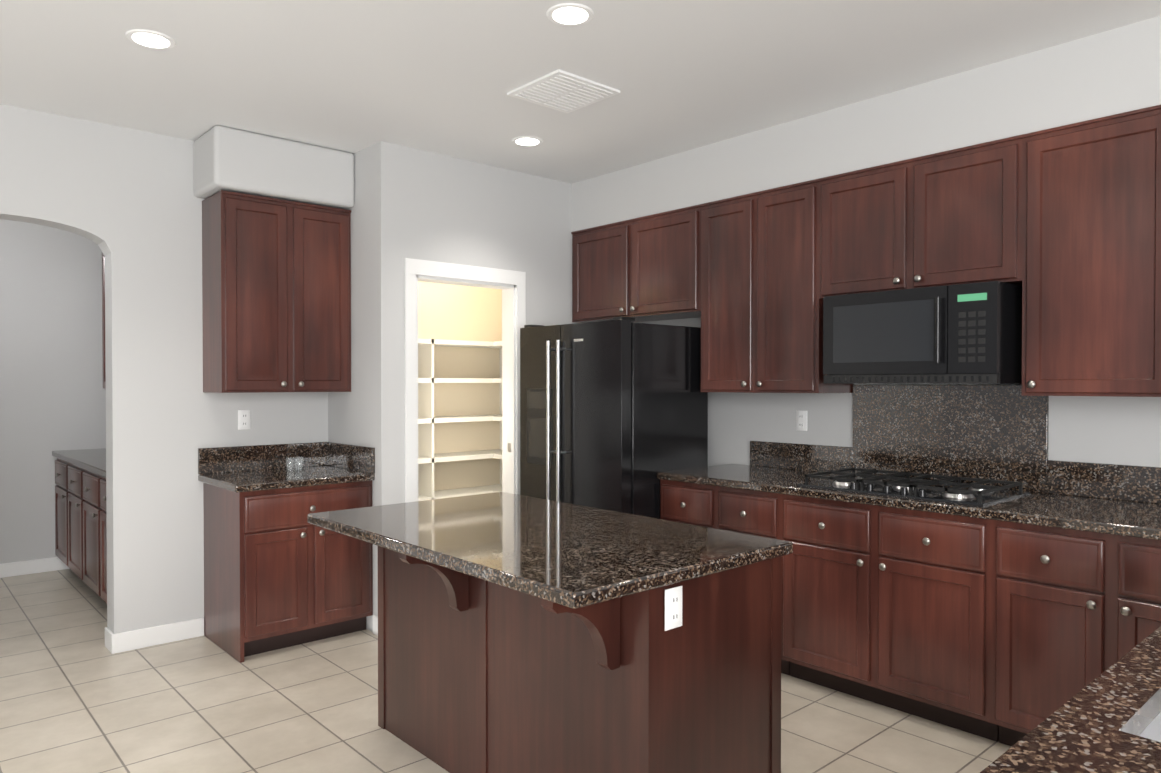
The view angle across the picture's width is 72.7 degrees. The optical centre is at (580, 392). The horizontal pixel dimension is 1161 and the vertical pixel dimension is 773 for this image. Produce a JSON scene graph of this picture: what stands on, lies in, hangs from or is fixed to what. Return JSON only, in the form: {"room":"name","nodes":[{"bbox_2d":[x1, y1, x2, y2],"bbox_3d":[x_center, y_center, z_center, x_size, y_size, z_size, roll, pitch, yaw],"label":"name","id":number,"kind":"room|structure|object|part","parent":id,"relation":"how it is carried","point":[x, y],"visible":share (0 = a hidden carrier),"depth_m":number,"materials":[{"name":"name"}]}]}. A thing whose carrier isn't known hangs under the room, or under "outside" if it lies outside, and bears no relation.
{"room":"kitchen","nodes":[
{"label":"kitchen","id":0,"kind":"room"},
{"bbox_2d":[0,219,105,563],"bbox_3d":[-4.780,-0.027,5.545,3.270,2.830,0.120,-1,1,-42],"label":"wall","id":1,"kind":"structure","parent":0,"point":[52,394],"depth_m":6.05,"materials":[{"name":"grey paint"}]},
{"bbox_2d":[0,557,69,577],"bbox_3d":[-4.780,1.337,5.471,3.150,0.105,0.014,-1,1,-42],"label":"baseboard","id":2,"kind":"structure","parent":1,"relation":"attached to","point":[19,568],"depth_m":6.00,"materials":[{"name":"white wood"}]},
{"bbox_2d":[0,104,327,633],"bbox_3d":[-3.650,-0.001,3.312,5.570,2.830,0.165,-1,1,-42],"label":"wall","id":3,"kind":"structure","parent":0,"point":[127,202],"depth_m":4.34,"materials":[{"name":"grey paint"}]},
{"bbox_2d":[108,617,203,653],"bbox_3d":[-2.342,1.349,4.383,0.467,0.105,0.018,-1,1,-42],"label":"baseboard","id":4,"kind":"structure","parent":3,"relation":"attached to","point":[148,637],"depth_m":4.36,"materials":[{"name":"white wood"}]},
{"bbox_2d":[238,410,250,429],"bbox_3d":[-1.995,0.163,4.681,0.072,0.115,0.008,-1,1,-42],"label":"outlet","id":5,"kind":"object","parent":3,"relation":"attached to","point":[244,419],"visible":1,"depth_m":4.68,"materials":[{"name":"white plastic"}]},
{"bbox_2d":[193,125,353,208],"bbox_3d":[-1.775,-1.269,4.599,0.800,0.324,0.400,-1,1,-42],"label":"soffit","id":6,"kind":"object","parent":3,"relation":"attached to","point":[237,161],"visible":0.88,"depth_m":4.40,"materials":[{"name":"grey paint"}]},
{"bbox_2d":[202,190,350,392],"bbox_3d":[-1.763,-0.549,4.629,0.748,1.095,0.380,-1,1,-42],"label":"wall cabinet","id":7,"kind":"object","parent":3,"relation":"attached to","point":[276,295],"visible":1,"depth_m":4.47,"materials":[{"name":"brown wood"}]},
{"bbox_2d":[198,442,374,474],"bbox_3d":[-1.689,0.395,4.535,0.778,0.150,0.635,-1,1,-42],"label":"backsplash","id":8,"kind":"structure","parent":3,"relation":"attached to","point":[213,460],"depth_m":4.73,"materials":[{"name":"brown stone"}]},
{"bbox_2d":[328,146,371,630],"bbox_3d":[-1.605,-0.022,5.115,0.124,2.830,1.300,-1,1,-42],"label":"wall","id":9,"kind":"structure","parent":0,"point":[349,419],"depth_m":4.69,"materials":[{"name":"grey paint"}]},
{"bbox_2d":[418,281,500,490],"bbox_3d":[-1.330,-0.034,6.154,1.680,2.830,0.120,-1,1,-42],"label":"wall","id":10,"kind":"structure","parent":0,"point":[455,312],"depth_m":6.42,"materials":[{"name":"beige paint"}]},
{"bbox_2d":[371,141,577,631],"bbox_3d":[-0.507,-0.022,5.146,1.800,2.830,0.120,-1,1,-42],"label":"wall","id":11,"kind":"structure","parent":0,"point":[429,206],"depth_m":4.73,"materials":[{"name":"grey paint"}]},
{"bbox_2d":[405,258,525,502],"bbox_3d":[-0.739,0.305,4.944,0.880,2.180,0.156,-1,1,-42],"label":"door frame","id":12,"kind":"structure","parent":11,"relation":"attached to","point":[511,284],"depth_m":4.98,"materials":[{"name":"white wood"}]},
{"bbox_2d":[501,289,501,340],"bbox_3d":[-0.896,-0.028,5.670,1.680,2.830,1.180,-1,1,-42],"label":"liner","id":13,"kind":"object","parent":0,"point":[501,314],"depth_m":6.66,"materials":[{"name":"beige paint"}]},
{"bbox_2d":[0,569,1011,772],"bbox_3d":[-1.216,1.454,1.962,7.370,0.050,10.600,-1,1,-42],"label":"floor","id":14,"kind":"structure","parent":0,"point":[77,695],"depth_m":3.47,"materials":[{"name":"tile"}]},
{"bbox_2d":[55,458,75,574],"bbox_3d":[-3.673,0.937,6.101,0.650,0.890,0.543,-1,1,-42],"label":"base cabinet","id":15,"kind":"object","parent":14,"relation":"on","point":[61,510],"visible":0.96,"depth_m":5.88,"materials":[{"name":"brown wood"}]},
{"bbox_2d":[68,463,93,591],"bbox_3d":[-3.310,0.941,5.697,0.650,0.890,0.543,-1,1,-42],"label":"base cabinet","id":16,"kind":"object","parent":14,"relation":"on","point":[75,521],"visible":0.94,"depth_m":5.47,"materials":[{"name":"brown wood"}]},
{"bbox_2d":[82,469,106,603],"bbox_3d":[-2.947,0.946,5.292,0.650,0.890,0.543,-1,1,-42],"label":"base cabinet","id":17,"kind":"object","parent":14,"relation":"on","point":[91,530],"visible":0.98,"depth_m":5.07,"materials":[{"name":"brown wood"}]},
{"bbox_2d":[100,477,106,602],"bbox_3d":[-2.585,0.951,4.888,0.650,0.890,0.543,-1,1,-42],"label":"base cabinet","id":18,"kind":"object","parent":14,"relation":"on","point":[103,549],"visible":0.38,"depth_m":4.82,"materials":[{"name":"brown wood"}]},
{"bbox_2d":[52,448,105,476],"bbox_3d":[-3.117,0.479,5.487,0.635,0.040,2.193,-1,1,-42],"label":"countertop","id":19,"kind":"structure","parent":18,"relation":"on","point":[93,460],"depth_m":5.54,"materials":[{"name":"grey stone"}]},
{"bbox_2d":[203,481,372,662],"bbox_3d":[-1.673,0.955,4.546,0.748,0.890,0.650,-1,1,-42],"label":"base cabinet","id":20,"kind":"object","parent":14,"relation":"on","point":[280,572],"visible":0.96,"depth_m":4.29,"materials":[{"name":"brown wood"}]},
{"bbox_2d":[198,465,374,492],"bbox_3d":[-1.689,0.490,4.536,0.778,0.040,0.635,-1,1,-42],"label":"countertop","id":21,"kind":"structure","parent":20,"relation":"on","point":[248,481],"depth_m":4.40,"materials":[{"name":"brown stone"}]},
{"bbox_2d":[286,457,303,470],"bbox_3d":[-1.704,0.429,4.733,0.114,0.075,0.119,-1,1,-42],"label":"tumblers","id":22,"kind":"object","parent":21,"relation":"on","point":[300,468],"visible":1,"depth_m":4.73,"materials":[{"name":"clear glass"}]},
{"bbox_2d":[418,338,493,500],"bbox_3d":[-1.185,0.493,5.998,1.668,1.780,0.310,-1,1,-42],"label":"shelf","id":23,"kind":"object","parent":14,"relation":"on","point":[428,458],"depth_m":5.96,"materials":[{"name":"white wood"}]},
{"bbox_2d":[494,341,501,492],"bbox_3d":[-0.364,0.492,6.099,0.310,1.780,0.600,-1,1,-42],"label":"shelf","id":24,"kind":"object","parent":14,"relation":"on","point":[497,344],"depth_m":6.53,"materials":[{"name":"white wood"}]},
{"bbox_2d":[378,546,781,772],"bbox_3d":[-0.190,0.974,2.885,0.890,0.890,1.566,-1,1,-42],"label":"kitchen island","id":25,"kind":"object","parent":14,"relation":"on","point":[477,675],"visible":0.77,"depth_m":2.51,"materials":[{"name":"brown wood"}]},
{"bbox_2d":[307,492,792,608],"bbox_3d":[-0.197,0.509,2.878,0.965,0.040,1.620,-1,1,-42],"label":"island countertop","id":26,"kind":"structure","parent":25,"relation":"on","point":[573,556],"depth_m":2.58,"materials":[{"name":"brown stone"}]},
{"bbox_2d":[665,586,681,630],"bbox_3d":[0.266,0.611,2.232,0.072,0.115,0.008,-1,1,-42],"label":"outlet","id":27,"kind":"object","parent":25,"relation":"attached to","point":[673,608],"visible":1,"depth_m":2.23,"materials":[{"name":"white plastic"}]},
{"bbox_2d":[520,317,707,518],"bbox_3d":[0.193,0.490,4.825,0.734,1.813,0.900,-1,1,-42],"label":"fridge","id":28,"kind":"object","parent":14,"relation":"on","point":[669,415],"depth_m":4.47,"materials":[{"name":"black metal"}]},
{"bbox_2d":[546,340,565,501],"bbox_3d":[-0.142,0.339,4.604,0.069,1.280,0.114,-1,1,-42],"label":"handle","id":29,"kind":"object","parent":28,"relation":"attached to","point":[557,451],"visible":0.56,"depth_m":4.58,"materials":[{"name":"silver metal"}]},
{"bbox_3d":[-0.034,0.485,4.622,0.124,1.798,0.894,-1,1,-42],"label":"fridge door","id":30,"kind":"part","parent":28,"relation":"part of","materials":[{"name":"black metal"}]},
{"bbox_2d":[661,479,789,674],"bbox_3d":[0.943,0.944,4.358,0.704,0.915,0.795,-1,1,-42],"label":"base cabinet","id":31,"kind":"object","parent":14,"relation":"on","point":[751,512],"visible":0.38,"depth_m":4.09,"materials":[{"name":"brown wood"}]},
{"bbox_2d":[781,494,998,741],"bbox_3d":[1.533,0.952,3.699,0.704,0.915,0.975,-1,1,-42],"label":"base cabinet","id":32,"kind":"object","parent":14,"relation":"on","point":[890,607],"visible":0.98,"depth_m":3.43,"materials":[{"name":"brown wood"}]},
{"bbox_2d":[657,464,1160,539],"bbox_3d":[1.550,0.474,3.685,0.690,0.040,2.600,-1,1,-42],"label":"countertop","id":33,"kind":"structure","parent":32,"relation":"on","point":[1124,518],"depth_m":3.29,"materials":[{"name":"brown stone"}]},
{"bbox_2d":[798,468,1029,505],"bbox_3d":[1.536,0.428,3.686,0.520,0.053,0.860,-1,1,-42],"label":"cooktop","id":34,"kind":"object","parent":33,"relation":"in","point":[919,486],"visible":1,"depth_m":3.57,"materials":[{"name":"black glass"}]},
{"bbox_2d":[991,520,1160,745],"bbox_3d":[2.131,0.960,3.033,0.704,0.915,0.815,-1,1,-42],"label":"base cabinet","id":35,"kind":"object","parent":14,"relation":"on","point":[1074,612],"visible":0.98,"depth_m":2.94,"materials":[{"name":"brown wood"}]},
{"bbox_3d":[1.540,0.977,1.472,3.668,0.915,0.660,-1,1,-42],"label":"countertop","id":36,"kind":"structure","parent":14,"relation":"on","visible":0},
{"bbox_2d":[980,626,1160,772],"bbox_3d":[1.534,0.610,1.452,3.698,0.260,0.705,-1,1,-42],"label":"countertop","id":37,"kind":"structure","parent":36,"relation":"on","point":[1108,720],"depth_m":1.14,"materials":[{"name":"brown stone"}]},
{"bbox_2d":[0,0,1160,183],"bbox_3d":[-1.216,-1.425,1.929,7.370,0.050,10.600,-1,1,-42],"label":"ceiling","id":38,"kind":"structure","parent":0,"point":[443,77],"depth_m":3.39,"materials":[{"name":"white paint"}]},
{"bbox_2d":[125,29,175,48],"bbox_3d":[-1.719,-1.410,3.156,0.180,0.008,0.180,-1,1,-42],"label":"recessed light","id":39,"kind":"object","parent":38,"relation":"in","point":[150,39],"visible":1,"depth_m":3.14,"materials":[{"name":"white plastic"}]},
{"bbox_2d":[512,136,542,145],"bbox_3d":[-0.301,-1.425,4.481,0.180,0.008,0.180,-1,1,-42],"label":"recessed light","id":40,"kind":"object","parent":38,"relation":"in","point":[527,141],"visible":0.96,"depth_m":4.47,"materials":[{"name":"white plastic"}]},
{"bbox_2d":[507,69,619,112],"bbox_3d":[-0.081,-1.413,3.726,0.380,0.016,0.380,-1,1,-42],"label":"ceiling vent","id":41,"kind":"object","parent":38,"relation":"in","point":[562,91],"visible":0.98,"depth_m":3.69,"materials":[{"name":"white metal"}]},
{"bbox_2d":[546,3,593,25],"bbox_3d":[-0.038,-1.408,2.945,0.180,0.008,0.180,-1,1,-42],"label":"recessed light","id":42,"kind":"object","parent":38,"relation":"in","point":[569,14],"visible":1,"depth_m":2.93,"materials":[{"name":"white"}]},
{"bbox_2d":[572,16,1160,231],"bbox_3d":[2.458,-1.245,2.908,0.355,0.334,7.150,-1,1,-42],"label":"soffit","id":43,"kind":"structure","parent":0,"point":[1108,73],"depth_m":3.67,"materials":[{"name":"grey paint"}]},
{"bbox_2d":[635,317,1160,466],"bbox_3d":[2.160,-0.005,3.609,0.120,2.830,8.570,-1,1,-42],"label":"wall","id":44,"kind":"structure","parent":0,"point":[1110,430],"depth_m":4.31,"materials":[{"name":"grey paint"}]},
{"bbox_2d":[571,204,700,322],"bbox_3d":[0.435,-0.792,5.134,0.398,0.620,1.138,-1,1,-42],"label":"upper cabinet","id":45,"kind":"object","parent":44,"relation":"attached to","point":[644,269],"visible":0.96,"depth_m":4.97,"materials":[{"name":"brown wood"}]},
{"bbox_2d":[700,179,853,392],"bbox_3d":[1.073,-0.547,4.425,0.398,1.095,0.775,-1,1,-42],"label":"upper cabinet","id":46,"kind":"object","parent":44,"relation":"attached to","point":[761,317],"visible":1,"depth_m":4.26,"materials":[{"name":"brown wood"}]},
{"bbox_2d":[796,411,806,430],"bbox_3d":[1.264,0.163,4.513,0.008,0.115,0.072,-1,1,-42],"label":"electrical outlet","id":47,"kind":"object","parent":44,"relation":"attached to","point":[801,420],"visible":1,"depth_m":4.51,"materials":[{"name":"white plastic"}]},
{"bbox_2d":[818,135,1022,298],"bbox_3d":[1.653,-0.782,3.776,0.398,0.610,0.960,-1,1,-42],"label":"upper cabinet","id":48,"kind":"object","parent":44,"relation":"attached to","point":[951,217],"visible":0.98,"depth_m":3.61,"materials":[{"name":"brown wood"}]},
{"bbox_2d":[823,281,1021,383],"bbox_3d":[1.623,-0.253,3.709,0.539,0.425,0.800,-1,1,-42],"label":"microwave","id":49,"kind":"object","parent":48,"relation":"attached to","point":[969,333],"visible":0.98,"depth_m":3.48,"materials":[{"name":"black"}]},
{"bbox_2d":[750,385,1160,503],"bbox_3d":[2.083,0.210,3.590,0.020,0.490,3.160,-1,1,-42],"label":"backsplash","id":50,"kind":"structure","parent":44,"relation":"attached to","point":[995,432],"depth_m":3.83,"materials":[{"name":"brown stone"}]},
{"bbox_2d":[1022,105,1160,396],"bbox_3d":[2.153,-0.533,3.220,0.398,1.095,0.540,-1,1,-42],"label":"upper cabinet","id":51,"kind":"object","parent":44,"relation":"attached to","point":[1091,293],"visible":1,"depth_m":3.11,"materials":[{"name":"brown wood"}]},
{"bbox_3d":[-2.848,-0.029,5.750,0.120,2.830,2.395,-1,1,-42],"label":"wall","id":52,"kind":"structure","parent":0,"visible":0},
{"bbox_2d":[102,253,105,389],"bbox_3d":[-2.929,-0.563,5.456,0.380,1.105,1.875,-1,1,-42],"label":"upper cabinet","id":53,"kind":"object","parent":52,"relation":"attached to","point":[103,320],"visible":0.02,"depth_m":6.00,"materials":[{"name":"brown wood"}]}
]}

